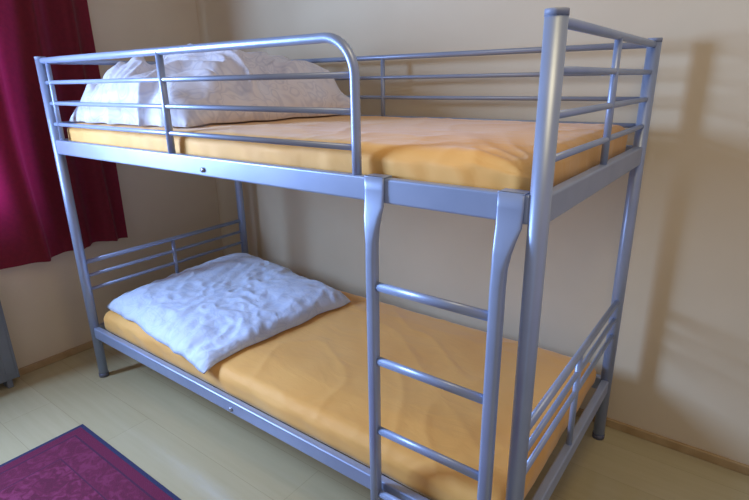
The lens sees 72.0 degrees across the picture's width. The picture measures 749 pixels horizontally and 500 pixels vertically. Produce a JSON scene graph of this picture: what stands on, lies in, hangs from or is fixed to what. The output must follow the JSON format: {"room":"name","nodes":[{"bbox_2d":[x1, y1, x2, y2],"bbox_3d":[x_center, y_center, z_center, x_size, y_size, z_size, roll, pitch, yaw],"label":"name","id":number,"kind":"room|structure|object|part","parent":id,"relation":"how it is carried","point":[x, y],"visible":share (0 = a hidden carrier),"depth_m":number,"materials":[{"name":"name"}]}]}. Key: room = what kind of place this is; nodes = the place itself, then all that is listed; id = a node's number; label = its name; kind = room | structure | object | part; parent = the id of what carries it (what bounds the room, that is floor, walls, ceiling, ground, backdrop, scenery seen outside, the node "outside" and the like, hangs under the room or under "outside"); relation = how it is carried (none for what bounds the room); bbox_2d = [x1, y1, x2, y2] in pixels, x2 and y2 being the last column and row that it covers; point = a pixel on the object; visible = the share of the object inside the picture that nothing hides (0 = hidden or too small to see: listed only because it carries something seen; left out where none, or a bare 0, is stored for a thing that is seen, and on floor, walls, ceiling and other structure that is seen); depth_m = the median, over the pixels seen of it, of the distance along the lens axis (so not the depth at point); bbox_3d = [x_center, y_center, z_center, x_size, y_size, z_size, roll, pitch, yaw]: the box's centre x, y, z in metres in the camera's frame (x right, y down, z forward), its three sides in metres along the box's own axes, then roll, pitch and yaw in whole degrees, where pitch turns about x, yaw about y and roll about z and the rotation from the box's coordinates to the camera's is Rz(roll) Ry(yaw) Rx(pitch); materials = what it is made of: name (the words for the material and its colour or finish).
{"room":"dormitory","nodes":[
{"label":"dormitory","id":0,"kind":"room"},
{"bbox_2d":[0,0,223,368],"bbox_3d":[-2.123,-0.448,1.728,0.120,2.500,3.605,12,22,35],"label":"wall","id":1,"kind":"structure","parent":0,"point":[43,304],"depth_m":2.75,"materials":[{"name":"beige paint"}]},
{"bbox_2d":[18,333,118,375],"bbox_3d":[-2.056,0.737,2.067,0.014,0.034,3.591,12,22,35],"label":"baseboard","id":2,"kind":"structure","parent":1,"relation":"attached to","point":[85,346],"depth_m":2.62,"materials":[{"name":"brown wood"}]},
{"bbox_3d":[-2.024,-1.511,1.353,0.097,0.023,2.500,12,22,35],"label":"curtain rod","id":3,"kind":"object","parent":1,"relation":"attached to","visible":0},
{"bbox_2d":[0,0,127,269],"bbox_3d":[-1.584,-0.801,2.123,0.079,1.810,0.896,11,22,33],"label":"curtain","id":4,"kind":"object","parent":3,"relation":"hanging from","point":[34,226],"visible":0.77,"depth_m":2.33,"materials":[{"name":"red fabric"}]},
{"bbox_2d":[0,337,748,499],"bbox_3d":[-0.351,1.146,0.953,4.405,0.100,3.725,12,22,35],"label":"floor","id":5,"kind":"structure","parent":0,"point":[194,447],"depth_m":1.97,"materials":[{"name":"laminate"}]},
{"bbox_2d":[0,301,19,388],"bbox_3d":[-2.015,0.536,1.962,0.075,0.480,1.084,12,22,35],"label":"radiator","id":6,"kind":"object","parent":5,"relation":"on","point":[9,370],"visible":1,"depth_m":2.35,"materials":[{"name":"metal"}]},
{"bbox_3d":[-1.715,0.614,2.411,0.065,0.045,0.024,12,22,35],"label":"leg","id":7,"kind":"part","parent":6,"relation":"part of","materials":[{"name":"metal"}]},
{"bbox_2d":[0,424,180,499],"bbox_3d":[-0.844,1.019,1.189,1.750,0.008,1.150,12,22,35],"label":"rug","id":8,"kind":"object","parent":5,"relation":"on","point":[76,464],"visible":1,"depth_m":1.85,"materials":[{"name":"carpet"}]},
{"bbox_2d":[34,7,662,499],"bbox_3d":[-0.234,-0.015,2.018,2.084,1.443,0.976,12,22,35],"label":"bunk bed","id":9,"kind":"object","parent":5,"relation":"on","point":[536,207],"visible":0.84,"depth_m":1.34,"materials":[{"name":"silver metal"}]},
{"bbox_3d":[-1.315,-0.082,2.266,0.040,1.422,0.040,12,22,35],"label":"post","id":10,"kind":"part","parent":9,"relation":"part of","materials":[{"name":"silver metal"}]},
{"bbox_3d":[-1.037,0.265,2.761,0.026,0.052,0.874,12,22,35],"label":"rail","id":11,"kind":"part","parent":9,"relation":"part of","materials":[{"name":"silver metal"}]},
{"bbox_3d":[-0.773,-0.315,2.954,0.040,1.422,0.040,12,22,35],"label":"post","id":12,"kind":"part","parent":9,"relation":"part of","materials":[{"name":"silver metal"}]},
{"bbox_3d":[-0.490,0.559,1.834,2.008,0.052,0.026,12,22,35],"label":"rail","id":13,"kind":"part","parent":9,"relation":"part of","materials":[{"name":"silver metal"}]},
{"bbox_3d":[-0.502,-0.253,1.569,2.008,0.058,0.026,12,22,35],"label":"rail","id":14,"kind":"part","parent":9,"relation":"part of","materials":[{"name":"silver metal"}]},
{"bbox_2d":[67,115,627,190],"bbox_3d":[-0.234,-0.417,1.898,1.995,0.120,0.870,12,22,35],"label":"mattress","id":15,"kind":"object","parent":9,"relation":"on","point":[489,154],"visible":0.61,"depth_m":1.35,"materials":[{"name":"orange fabric"}]},
{"bbox_2d":[69,44,360,126],"bbox_3d":[-0.667,-0.693,2.135,0.960,0.290,0.864,12,22,35],"label":"pillow","id":16,"kind":"object","parent":15,"relation":"on","point":[325,93],"visible":0.84,"depth_m":1.89,"materials":[{"name":"fabric"}]},
{"bbox_2d":[104,290,595,499],"bbox_3d":[-0.222,0.391,2.162,1.994,0.124,0.870,12,22,35],"label":"mattress","id":17,"kind":"object","parent":9,"relation":"on","point":[311,376],"visible":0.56,"depth_m":1.77,"materials":[{"name":"orange fabric"}]},
{"bbox_2d":[106,253,350,373],"bbox_3d":[-0.699,0.206,2.434,0.936,0.125,0.800,15,24,40],"label":"pillow","id":18,"kind":"object","parent":17,"relation":"on","point":[206,313],"visible":1,"depth_m":2.27,"materials":[{"name":"fabric"}]},
{"bbox_3d":[0.321,0.274,1.100,0.040,1.422,0.040,12,22,35],"label":"post","id":19,"kind":"part","parent":9,"relation":"part of","materials":[{"name":"silver metal"}]},
{"bbox_3d":[0.599,0.621,1.595,0.026,0.052,0.874,12,22,35],"label":"rail","id":20,"kind":"part","parent":9,"relation":"part of","materials":[{"name":"silver metal"}]},
{"bbox_3d":[0.051,0.326,2.522,2.008,0.052,0.026,12,22,35],"label":"rail","id":21,"kind":"part","parent":9,"relation":"part of","materials":[{"name":"silver metal"}]},
{"bbox_3d":[0.586,-0.192,1.330,0.026,0.058,0.874,12,22,35],"label":"rail","id":22,"kind":"part","parent":9,"relation":"part of","materials":[{"name":"silver metal"}]},
{"bbox_3d":[0.862,0.041,1.788,0.040,1.422,0.040,12,22,35],"label":"post","id":23,"kind":"part","parent":9,"relation":"part of","materials":[{"name":"silver metal"}]},
{"bbox_3d":[0.039,-0.486,2.257,2.008,0.058,0.026,12,22,35],"label":"rail","id":24,"kind":"part","parent":9,"relation":"part of","materials":[{"name":"silver metal"}]},
{"bbox_2d":[196,0,748,464],"bbox_3d":[0.707,-0.553,1.918,4.405,2.500,0.120,12,22,35],"label":"wall","id":25,"kind":"structure","parent":0,"point":[681,371],"depth_m":1.92,"materials":[{"name":"beige paint"}]},
{"bbox_2d":[576,408,748,475],"bbox_3d":[0.733,0.646,2.216,4.285,0.034,0.014,12,22,35],"label":"baseboard","id":26,"kind":"structure","parent":25,"relation":"attached to","point":[739,467],"depth_m":1.93,"materials":[{"name":"brown wood"}]}
]}

